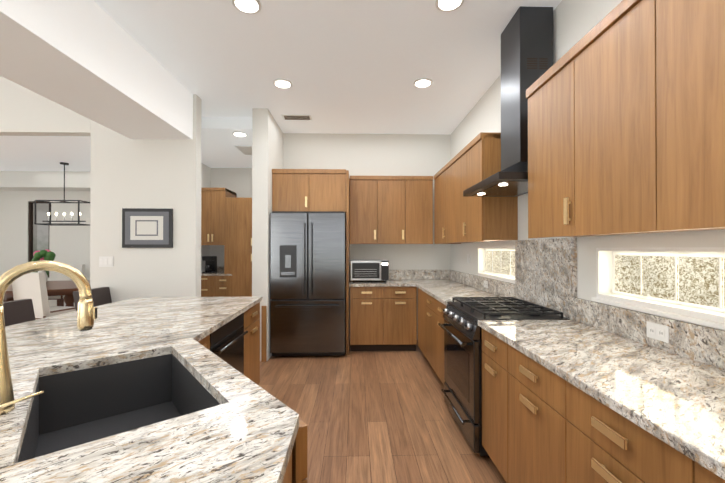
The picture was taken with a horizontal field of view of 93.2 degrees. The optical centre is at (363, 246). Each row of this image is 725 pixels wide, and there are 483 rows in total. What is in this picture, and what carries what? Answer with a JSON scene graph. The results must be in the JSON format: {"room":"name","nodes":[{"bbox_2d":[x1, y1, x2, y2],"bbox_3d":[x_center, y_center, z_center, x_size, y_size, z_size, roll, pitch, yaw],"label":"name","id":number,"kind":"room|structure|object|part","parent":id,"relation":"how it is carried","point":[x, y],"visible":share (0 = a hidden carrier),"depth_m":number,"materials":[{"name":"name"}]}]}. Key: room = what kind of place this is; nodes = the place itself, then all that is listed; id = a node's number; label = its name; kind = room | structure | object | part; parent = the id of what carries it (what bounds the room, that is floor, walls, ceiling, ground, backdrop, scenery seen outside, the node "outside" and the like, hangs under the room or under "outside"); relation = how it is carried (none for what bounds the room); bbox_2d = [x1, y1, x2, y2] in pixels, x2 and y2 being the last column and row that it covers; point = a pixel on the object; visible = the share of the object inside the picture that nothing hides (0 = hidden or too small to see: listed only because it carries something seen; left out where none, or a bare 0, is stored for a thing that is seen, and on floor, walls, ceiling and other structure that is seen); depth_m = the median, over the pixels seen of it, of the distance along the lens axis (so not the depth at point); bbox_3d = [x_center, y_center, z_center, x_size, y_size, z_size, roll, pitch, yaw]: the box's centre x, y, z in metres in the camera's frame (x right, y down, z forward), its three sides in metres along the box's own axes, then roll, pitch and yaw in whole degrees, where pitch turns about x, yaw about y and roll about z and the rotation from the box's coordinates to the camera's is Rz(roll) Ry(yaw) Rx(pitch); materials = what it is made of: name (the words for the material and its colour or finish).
{"room":"kitchen","nodes":[
{"label":"kitchen","id":0,"kind":"room"},
{"bbox_2d":[0,76,9,80],"bbox_3d":[-5.659,-1.965,3.819,5.880,0.270,0.135,0,0,-1],"label":"wall","id":1,"kind":"structure","parent":0,"point":[2,78],"depth_m":3.78,"materials":[{"name":"paint"}]},
{"bbox_2d":[0,191,89,306],"bbox_3d":[-5.908,-0.137,7.488,5.560,3.110,0.160,0,0,-1],"label":"wall","id":2,"kind":"structure","parent":0,"point":[69,244],"depth_m":7.39,"materials":[{"name":"paint"}]},
{"bbox_2d":[28,201,49,277],"bbox_3d":[-7.007,-0.157,7.451,0.460,1.650,0.100,0,0,-1],"label":"dining room window","id":3,"kind":"structure","parent":2,"relation":"in","point":[38,240],"depth_m":7.48,"materials":[{"name":"black"}]},
{"bbox_2d":[0,171,89,190],"bbox_3d":[-5.902,-1.367,7.188,5.558,0.328,0.448,0,0,-1],"label":"beam","id":4,"kind":"structure","parent":0,"point":[38,180],"depth_m":6.96,"materials":[{"name":"paint"}]},
{"bbox_2d":[0,136,90,170],"bbox_3d":[-5.864,-1.480,5.649,5.558,0.438,3.533,0,0,-1],"label":"ceiling","id":5,"kind":"structure","parent":0,"point":[34,153],"depth_m":4.65,"materials":[{"name":"paint"}]},
{"bbox_2d":[34,162,89,225],"bbox_3d":[-5.499,-0.968,6.291,0.778,1.138,0.318,0,0,-1],"label":"chandelier","id":6,"kind":"object","parent":5,"relation":"hanging from","point":[64,213],"visible":0.94,"depth_m":6.28,"materials":[{"name":"metal"}]},
{"bbox_2d":[0,81,90,135],"bbox_3d":[-5.820,-1.550,3.813,5.558,0.560,0.135,0,0,-1],"label":"header beam","id":7,"kind":"structure","parent":0,"point":[24,111],"depth_m":3.80,"materials":[{"name":"paint"}]},
{"bbox_2d":[0,0,192,139],"bbox_3d":[-2.171,-1.534,0.216,0.682,0.630,7.228,0,0,-1],"label":"soffit","id":8,"kind":"structure","parent":0,"point":[92,60],"depth_m":2.54,"materials":[{"name":"paint"}]},
{"bbox_2d":[90,94,201,302],"bbox_3d":[-2.460,-0.215,3.871,1.160,3.230,0.168,0,0,-1],"label":"wall","id":9,"kind":"structure","parent":0,"point":[125,172],"depth_m":3.82,"materials":[{"name":"paint"}]},
{"bbox_2d":[99,256,113,266],"bbox_3d":[-2.858,0.165,3.803,0.155,0.115,0.009,0,0,-1],"label":"light switch","id":10,"kind":"object","parent":9,"relation":"attached to","point":[106,261],"visible":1,"depth_m":3.80,"materials":[{"name":"white plastic"}]},
{"bbox_3d":[-2.401,-0.207,3.804,0.547,0.434,0.031,0,0,-1],"label":"picture frame","id":11,"kind":"part","parent":9,"relation":"part of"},
{"bbox_2d":[201,163,210,272],"bbox_3d":[-3.020,-0.148,5.319,0.110,3.110,2.755,0,0,-1],"label":"wall","id":12,"kind":"structure","parent":0,"point":[205,183],"depth_m":6.44,"materials":[{"name":"paint"}]},
{"bbox_2d":[201,188,212,243],"bbox_3d":[-2.861,-0.540,6.406,0.249,1.006,0.586,0,0,-1],"label":"upper cabinet","id":13,"kind":"object","parent":12,"relation":"attached to","point":[206,193],"depth_m":6.11,"materials":[{"name":"brown wood"}]},
{"bbox_2d":[201,117,251,167],"bbox_3d":[-2.191,-1.625,5.614,1.562,0.148,2.220,0,0,-1],"label":"ceiling","id":14,"kind":"structure","parent":0,"point":[220,141],"depth_m":5.11,"materials":[{"name":"paint"}]},
{"bbox_2d":[232,131,247,136],"bbox_3d":[-1.706,-1.549,4.721,0.200,0.014,0.200,0,0,-1],"label":"recessed light","id":15,"kind":"object","parent":14,"relation":"in","point":[239,134],"visible":0.94,"depth_m":4.71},
{"bbox_2d":[235,146,251,154],"bbox_3d":[-1.789,-1.545,5.513,0.400,0.013,0.500,0,0,-1],"label":"ceiling vent","id":16,"kind":"object","parent":14,"relation":"in","point":[245,150],"visible":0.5,"depth_m":5.42,"materials":[{"name":"white plastic"}]},
{"bbox_2d":[210,168,251,265],"bbox_3d":[-2.273,-0.140,6.795,1.674,3.110,0.160,0,0,-1],"label":"wall","id":17,"kind":"structure","parent":0,"point":[238,181],"depth_m":6.71,"materials":[{"name":"paint"}]},
{"bbox_2d":[213,188,235,243],"bbox_3d":[-2.611,-0.540,6.412,0.251,1.006,0.586,0,0,-1],"label":"upper cabinet","id":18,"kind":"object","parent":17,"relation":"attached to","point":[217,192],"depth_m":6.12,"materials":[{"name":"brown wood"}]},
{"bbox_2d":[252,108,282,360],"bbox_3d":[-1.311,-0.147,5.558,0.190,3.110,2.680,0,0,-1],"label":"wall","id":19,"kind":"structure","parent":0,"point":[267,145],"depth_m":4.22,"materials":[{"name":"paint"}]},
{"bbox_2d":[35,319,505,482],"bbox_3d":[-3.486,1.451,2.106,10.545,0.120,11.500,0,0,-1],"label":"floor","id":20,"kind":"structure","parent":0,"point":[376,416],"depth_m":2.78,"materials":[{"name":"brown wood"}]},
{"bbox_2d":[3,299,34,326],"bbox_3d":[-2.622,0.916,2.680,0.480,0.955,0.440,0,0,-1],"label":"bar stool","id":21,"kind":"object","parent":20,"relation":"on","point":[18,311],"depth_m":2.77,"materials":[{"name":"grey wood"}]},
{"bbox_2d":[12,272,75,318],"bbox_3d":[-4.583,0.880,4.954,0.480,1.050,0.560,0,0,11],"label":"dining chair","id":22,"kind":"object","parent":20,"relation":"on","point":[32,286],"visible":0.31,"depth_m":4.71,"materials":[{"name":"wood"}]},
{"bbox_2d":[3,280,89,306],"bbox_3d":[-5.498,1.030,5.811,2.500,0.760,1.700,0,0,-1],"label":"dining table","id":23,"kind":"object","parent":20,"relation":"on","point":[65,288],"visible":0.33,"depth_m":5.60,"materials":[{"name":"brown wood"}]},
{"bbox_2d":[31,249,55,281],"bbox_3d":[-5.770,0.348,6.143,0.410,0.606,0.264,0,0,-1],"label":"potted plant","id":24,"kind":"object","parent":23,"relation":"on","point":[47,254],"visible":0.42,"depth_m":6.11,"materials":[{"name":"green plant"}]},
{"bbox_2d":[48,264,84,305],"bbox_3d":[-6.022,0.890,6.830,0.480,1.050,0.560,0,0,-1],"label":"dining chair","id":25,"kind":"object","parent":20,"relation":"on","point":[63,277],"visible":0.23,"depth_m":7.00,"materials":[{"name":"white fabric"}]},
{"bbox_2d":[73,287,111,310],"bbox_3d":[-2.644,0.921,3.610,0.480,0.955,0.440,0,0,-1],"label":"bar stool","id":26,"kind":"object","parent":20,"relation":"on","point":[101,295],"visible":0.02,"depth_m":3.64,"materials":[{"name":"grey fabric"}]},
{"bbox_2d":[199,334,209,341],"bbox_3d":[-1.253,0.951,1.960,0.590,0.880,0.356,0,0,-1],"label":"base cabinet","id":27,"kind":"object","parent":20,"relation":"on","point":[207,339],"depth_m":2.10,"materials":[{"name":"brown wood"}]},
{"bbox_2d":[210,312,247,374],"bbox_3d":[-1.238,0.907,2.463,0.636,0.772,0.640,0,0,-1],"label":"dishwasher","id":28,"kind":"object","parent":27,"relation":"in","point":[226,342],"visible":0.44,"depth_m":2.51,"materials":[{"name":"black metal"}]},
{"bbox_2d":[201,272,220,296],"bbox_3d":[-2.826,0.964,6.384,0.319,0.898,0.616,0,0,-1],"label":"base cabinet","id":29,"kind":"object","parent":20,"relation":"on","point":[206,278],"depth_m":6.08,"materials":[{"name":"brown wood"}]},
{"bbox_2d":[202,256,216,272],"bbox_3d":[-2.839,0.326,6.309,0.180,0.308,0.220,0,0,-1],"label":"coffee maker","id":30,"kind":"object","parent":29,"relation":"on","point":[210,264],"visible":1,"depth_m":6.25,"materials":[{"name":"black plastic"}]},
{"bbox_2d":[213,276,220,296],"bbox_3d":[-2.503,0.964,6.392,0.326,0.898,0.616,0,0,-1],"label":"base cabinet","id":31,"kind":"object","parent":20,"relation":"on","point":[216,279],"depth_m":6.08,"materials":[{"name":"brown wood"}]},
{"bbox_2d":[221,196,251,296],"bbox_3d":[-2.218,0.269,6.389,0.524,2.288,0.642,0,0,-1],"label":"tall cabinet","id":32,"kind":"object","parent":20,"relation":"on","point":[226,217],"depth_m":6.08,"materials":[{"name":"brown wood"}]},
{"bbox_2d":[243,302,259,341],"bbox_3d":[-1.279,0.956,3.024,0.590,0.880,0.476,0,0,-1],"label":"base cabinet","id":33,"kind":"object","parent":20,"relation":"on","point":[251,324],"depth_m":3.03,"materials":[{"name":"brown wood"}]},
{"bbox_2d":[199,342,306,482],"bbox_3d":[-0.527,0.948,1.370,0.711,0.880,0.852,0,0,-1],"label":"base cabinet","id":34,"kind":"object","parent":20,"relation":"on","point":[296,471],"depth_m":0.98,"materials":[{"name":"brown wood"}]},
{"bbox_2d":[0,297,298,482],"bbox_3d":[-1.142,0.488,1.142,1.944,0.035,4.350,0,0,-1],"label":"countertop","id":35,"kind":"structure","parent":34,"relation":"on","point":[246,431],"depth_m":0.97,"materials":[{"name":"stone"}]},
{"bbox_2d":[0,260,96,414],"bbox_3d":[-0.954,0.255,0.965,0.270,0.430,0.318,0,0,-1],"label":"faucet","id":36,"kind":"object","parent":35,"relation":"on","point":[86,313],"visible":1,"depth_m":1.00,"materials":[{"name":"gold metal"}]},
{"bbox_2d":[17,354,220,462],"bbox_3d":[-0.835,0.626,1.185,0.488,0.238,0.808,0,0,-40],"label":"sink","id":37,"kind":"object","parent":35,"relation":"in","point":[74,408],"visible":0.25,"depth_m":1.43,"materials":[{"name":"black stone"}]},
{"bbox_2d":[261,306,266,361],"bbox_3d":[-1.218,1.062,4.184,0.058,0.680,0.022,0,0,-1],"label":"wood board","id":38,"kind":"object","parent":20,"relation":"on","point":[263,333],"visible":0.98,"depth_m":4.17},
{"bbox_2d":[270,211,345,355],"bbox_3d":[-0.710,0.481,4.666,0.938,1.846,0.885,0,0,-1],"label":"fridge","id":39,"kind":"object","parent":20,"relation":"on","point":[308,283],"visible":1,"depth_m":4.28,"materials":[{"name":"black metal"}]},
{"bbox_2d":[272,169,349,354],"bbox_3d":[-0.699,0.201,4.770,0.990,2.407,0.732,0,0,-1],"label":"surround","id":40,"kind":"object","parent":20,"relation":"on","point":[310,189],"visible":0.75,"depth_m":4.44,"materials":[{"name":"brown wood"}]},
{"bbox_2d":[350,287,385,350],"bbox_3d":[0.031,0.965,4.842,0.445,0.880,0.616,0,0,-1],"label":"base cabinet","id":41,"kind":"object","parent":20,"relation":"on","point":[383,318],"depth_m":4.54,"materials":[{"name":"brown wood"}]},
{"bbox_2d":[349,270,413,286],"bbox_3d":[0.233,0.434,4.834,0.870,0.182,0.647,0,0,-1],"label":"countertop","id":42,"kind":"structure","parent":41,"relation":"on","point":[396,277],"depth_m":4.83,"materials":[{"name":"stone"}]},
{"bbox_2d":[350,260,388,281],"bbox_3d":[0.075,0.340,4.829,0.525,0.300,0.438,0,0,-1],"label":"microwave","id":43,"kind":"object","parent":42,"relation":"on","point":[369,269],"visible":1,"depth_m":4.65,"materials":[{"name":"silver metal"}]},
{"bbox_2d":[386,286,416,350],"bbox_3d":[0.476,0.965,4.853,0.445,0.880,0.616,0,0,-1],"label":"base cabinet","id":44,"kind":"object","parent":20,"relation":"on","point":[401,301],"depth_m":4.55,"materials":[{"name":"brown wood"}]},
{"bbox_2d":[418,288,425,356],"bbox_3d":[1.024,0.962,4.264,0.616,0.880,0.527,0,0,-1],"label":"base cabinet","id":45,"kind":"object","parent":20,"relation":"on","point":[421,294],"depth_m":4.19,"materials":[{"name":"brown wood"}]},
{"bbox_2d":[426,293,433,368],"bbox_3d":[1.036,0.960,3.751,0.616,0.880,0.499,0,0,-1],"label":"base cabinet","id":46,"kind":"object","parent":20,"relation":"on","point":[429,299],"depth_m":3.75,"materials":[{"name":"brown wood"}]},
{"bbox_2d":[434,298,445,384],"bbox_3d":[1.048,0.957,3.252,0.616,0.880,0.500,0,0,-1],"label":"base cabinet","id":47,"kind":"object","parent":20,"relation":"on","point":[438,306],"depth_m":3.34,"materials":[{"name":"brown wood"}]},
{"bbox_2d":[411,270,514,305],"bbox_3d":[1.012,0.430,4.090,0.652,0.182,2.174,0,0,-1],"label":"countertop","id":48,"kind":"structure","parent":47,"relation":"on","point":[444,287],"depth_m":3.99,"materials":[{"name":"stone"}]},
{"bbox_2d":[483,280,487,287],"bbox_3d":[1.317,0.404,3.707,0.008,0.075,0.115,0,0,-1],"label":"outlet","id":49,"kind":"object","parent":48,"relation":"attached to","point":[485,284],"visible":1,"depth_m":3.71,"materials":[{"name":"white plastic"}]},
{"bbox_2d":[482,328,501,474],"bbox_3d":[1.078,0.951,2.044,0.616,0.880,0.385,0,0,-1],"label":"base cabinet","id":50,"kind":"object","parent":20,"relation":"on","point":[491,345],"depth_m":2.05,"materials":[{"name":"brown wood"}]},
{"bbox_2d":[438,297,569,457],"bbox_3d":[0.994,0.914,2.618,0.704,0.958,0.758,0,0,-1],"label":"range","id":51,"kind":"object","parent":20,"relation":"on","point":[462,389],"visible":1,"depth_m":2.42,"materials":[{"name":"black metal"}]},
{"bbox_2d":[502,341,557,482],"bbox_3d":[1.088,0.949,1.596,0.616,0.880,0.510,0,0,-1],"label":"base cabinet","id":52,"kind":"object","parent":20,"relation":"on","point":[541,424],"depth_m":1.62,"materials":[{"name":"brown wood"}]},
{"bbox_2d":[558,376,681,482],"bbox_3d":[1.101,0.946,1.089,0.616,0.880,0.505,0,0,-1],"label":"base cabinet","id":53,"kind":"object","parent":20,"relation":"on","point":[597,444],"depth_m":1.12,"materials":[{"name":"brown wood"}]},
{"bbox_2d":[682,454,724,482],"bbox_3d":[1.113,0.944,0.587,0.616,0.880,0.500,0,0,-1],"label":"base cabinet","id":54,"kind":"object","parent":20,"relation":"on","point":[692,472],"depth_m":0.83,"materials":[{"name":"brown wood"}]},
{"bbox_2d":[478,298,724,479],"bbox_3d":[1.098,0.413,0.690,0.642,0.182,3.101,0,0,-1],"label":"countertop","id":55,"kind":"structure","parent":54,"relation":"on","point":[671,393],"depth_m":1.34,"materials":[{"name":"stone"}]},
{"bbox_2d":[647,321,668,342],"bbox_3d":[1.368,0.396,1.598,0.008,0.075,0.115,0,0,-1],"label":"outlet","id":56,"kind":"object","parent":55,"relation":"attached to","point":[659,332],"visible":1,"depth_m":1.59,"materials":[{"name":"white plastic"}]},
{"bbox_2d":[94,0,561,133],"bbox_3d":[-3.486,-1.779,2.123,10.545,0.120,11.500,0,0,-1],"label":"ceiling","id":57,"kind":"structure","parent":0,"point":[352,66],"depth_m":3.07,"materials":[{"name":"paint"}]},
{"bbox_2d":[232,0,261,14],"bbox_3d":[-0.824,-1.710,2.416,0.200,0.014,0.200,0,0,-1],"label":"recessed light","id":58,"kind":"object","parent":57,"relation":"in","point":[251,7],"visible":0.92,"depth_m":2.43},
{"bbox_2d":[273,79,292,88],"bbox_3d":[-0.848,-1.704,3.586,0.200,0.014,0.200,0,0,-1],"label":"recessed light","id":59,"kind":"object","parent":57,"relation":"in","point":[283,83],"visible":1,"depth_m":3.56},
{"bbox_2d":[281,114,311,119],"bbox_3d":[-0.877,-1.700,4.506,0.380,0.013,0.170,0,0,-1],"label":"ceiling vent","id":60,"kind":"object","parent":57,"relation":"in","point":[295,117],"visible":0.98,"depth_m":4.49,"materials":[{"name":"metal"}]},
{"bbox_2d":[413,78,432,87],"bbox_3d":[0.616,-1.704,3.571,0.200,0.014,0.200,0,0,-1],"label":"recessed light","id":61,"kind":"object","parent":57,"relation":"in","point":[422,82],"visible":0.96,"depth_m":3.56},
{"bbox_2d":[435,0,463,11],"bbox_3d":[0.599,-1.710,2.390,0.200,0.014,0.200,0,0,-1],"label":"recessed light","id":62,"kind":"object","parent":57,"relation":"in","point":[446,5],"visible":1,"depth_m":2.41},
{"bbox_2d":[283,133,450,339],"bbox_3d":[0.052,-0.148,5.240,2.521,3.110,0.160,0,0,-1],"label":"wall","id":63,"kind":"structure","parent":0,"point":[392,154],"depth_m":5.17,"materials":[{"name":"paint"}]},
{"bbox_2d":[350,176,432,243],"bbox_3d":[0.387,-0.520,4.993,1.184,0.962,0.346,0,0,-1],"label":"upper cabinet","id":64,"kind":"object","parent":63,"relation":"attached to","point":[391,209],"visible":1,"depth_m":4.85,"materials":[{"name":"brown wood"}]},
{"bbox_2d":[450,0,724,319],"bbox_3d":[1.505,-0.170,1.019,0.180,3.110,8.670,0,0,-1],"label":"wall","id":65,"kind":"structure","parent":0,"point":[575,22],"depth_m":2.29,"materials":[{"name":"paint"}]},
{"bbox_2d":[434,172,437,243],"bbox_3d":[1.161,-0.516,4.755,0.320,0.950,0.188,0,0,-1],"label":"upper cabinet","id":66,"kind":"object","parent":65,"relation":"attached to","point":[436,175],"depth_m":4.72,"materials":[{"name":"brown wood"}]},
{"bbox_2d":[438,169,445,243],"bbox_3d":[1.168,-0.522,4.457,0.320,0.940,0.408,0,0,-1],"label":"upper cabinet","id":67,"kind":"object","parent":65,"relation":"attached to","point":[441,199],"depth_m":4.45,"materials":[{"name":"brown wood"}]},
{"bbox_2d":[442,160,453,243],"bbox_3d":[1.178,-0.524,4.049,0.320,0.940,0.407,0,0,-1],"label":"upper cabinet","id":68,"kind":"object","parent":65,"relation":"attached to","point":[448,170],"depth_m":4.07,"materials":[{"name":"brown wood"}]},
{"bbox_2d":[454,148,465,243],"bbox_3d":[1.188,-0.526,3.642,0.320,0.940,0.408,0,0,-1],"label":"upper cabinet","id":69,"kind":"object","parent":65,"relation":"attached to","point":[459,218],"depth_m":3.64,"materials":[{"name":"brown wood"}]},
{"bbox_2d":[466,132,517,242],"bbox_3d":[1.197,-0.528,3.235,0.320,0.940,0.407,0,0,-1],"label":"upper cabinet","id":70,"kind":"object","parent":65,"relation":"attached to","point":[488,219],"depth_m":3.03,"materials":[{"name":"brown wood"}]},
{"bbox_2d":[477,275,514,283],"bbox_3d":[1.381,0.332,3.559,0.086,0.007,1.000,0,0,-1],"label":"window sill","id":71,"kind":"structure","parent":65,"relation":"attached to","point":[496,279],"depth_m":3.46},
{"bbox_2d":[478,246,514,282],"bbox_3d":[1.429,0.173,3.556,0.149,0.350,0.970,0,0,-1],"label":"window","id":72,"kind":"structure","parent":65,"relation":"in","point":[497,263],"depth_m":3.62,"materials":[{"name":"white"}]},
{"bbox_2d":[463,6,552,196],"bbox_3d":[1.113,-1.073,2.631,0.474,1.281,0.750,0,0,-1],"label":"range hood","id":73,"kind":"object","parent":65,"relation":"attached to","point":[526,48],"visible":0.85,"depth_m":2.45,"materials":[{"name":"metal"}]},
{"bbox_2d":[515,237,576,319],"bbox_3d":[1.362,0.209,2.630,0.021,0.535,0.818,0,0,-1],"label":"backsplash","id":74,"kind":"structure","parent":65,"relation":"attached to","point":[545,272],"depth_m":2.51,"materials":[{"name":"stone"}]},
{"bbox_2d":[526,50,585,237],"bbox_3d":[1.227,-0.535,1.988,0.320,0.940,0.474,0,0,-1],"label":"upper cabinet","id":75,"kind":"object","parent":65,"relation":"attached to","point":[548,98],"depth_m":1.96,"materials":[{"name":"brown wood"}]},
{"bbox_2d":[570,0,662,235],"bbox_3d":[1.239,-0.537,1.515,0.320,0.940,0.474,0,0,-1],"label":"upper cabinet","id":76,"kind":"object","parent":65,"relation":"attached to","point":[626,116],"depth_m":1.49,"materials":[{"name":"brown wood"}]},
{"bbox_2d":[592,297,724,330],"bbox_3d":[1.436,0.311,1.210,0.088,0.025,1.720,0,0,-1],"label":"window sill","id":77,"kind":"structure","parent":65,"relation":"attached to","point":[700,321],"depth_m":1.57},
{"bbox_2d":[596,247,724,322],"bbox_3d":[1.485,0.161,1.217,0.149,0.319,1.670,0,0,-1],"label":"window","id":78,"kind":"structure","parent":65,"relation":"in","point":[688,281],"depth_m":1.65,"materials":[{"name":"white"}]},
{"bbox_2d":[646,0,724,231],"bbox_3d":[1.250,-0.539,1.041,0.320,0.940,0.474,0,0,-1],"label":"upper cabinet","id":79,"kind":"object","parent":65,"relation":"attached to","point":[685,39],"depth_m":1.15,"materials":[{"name":"brown wood"}]}
]}

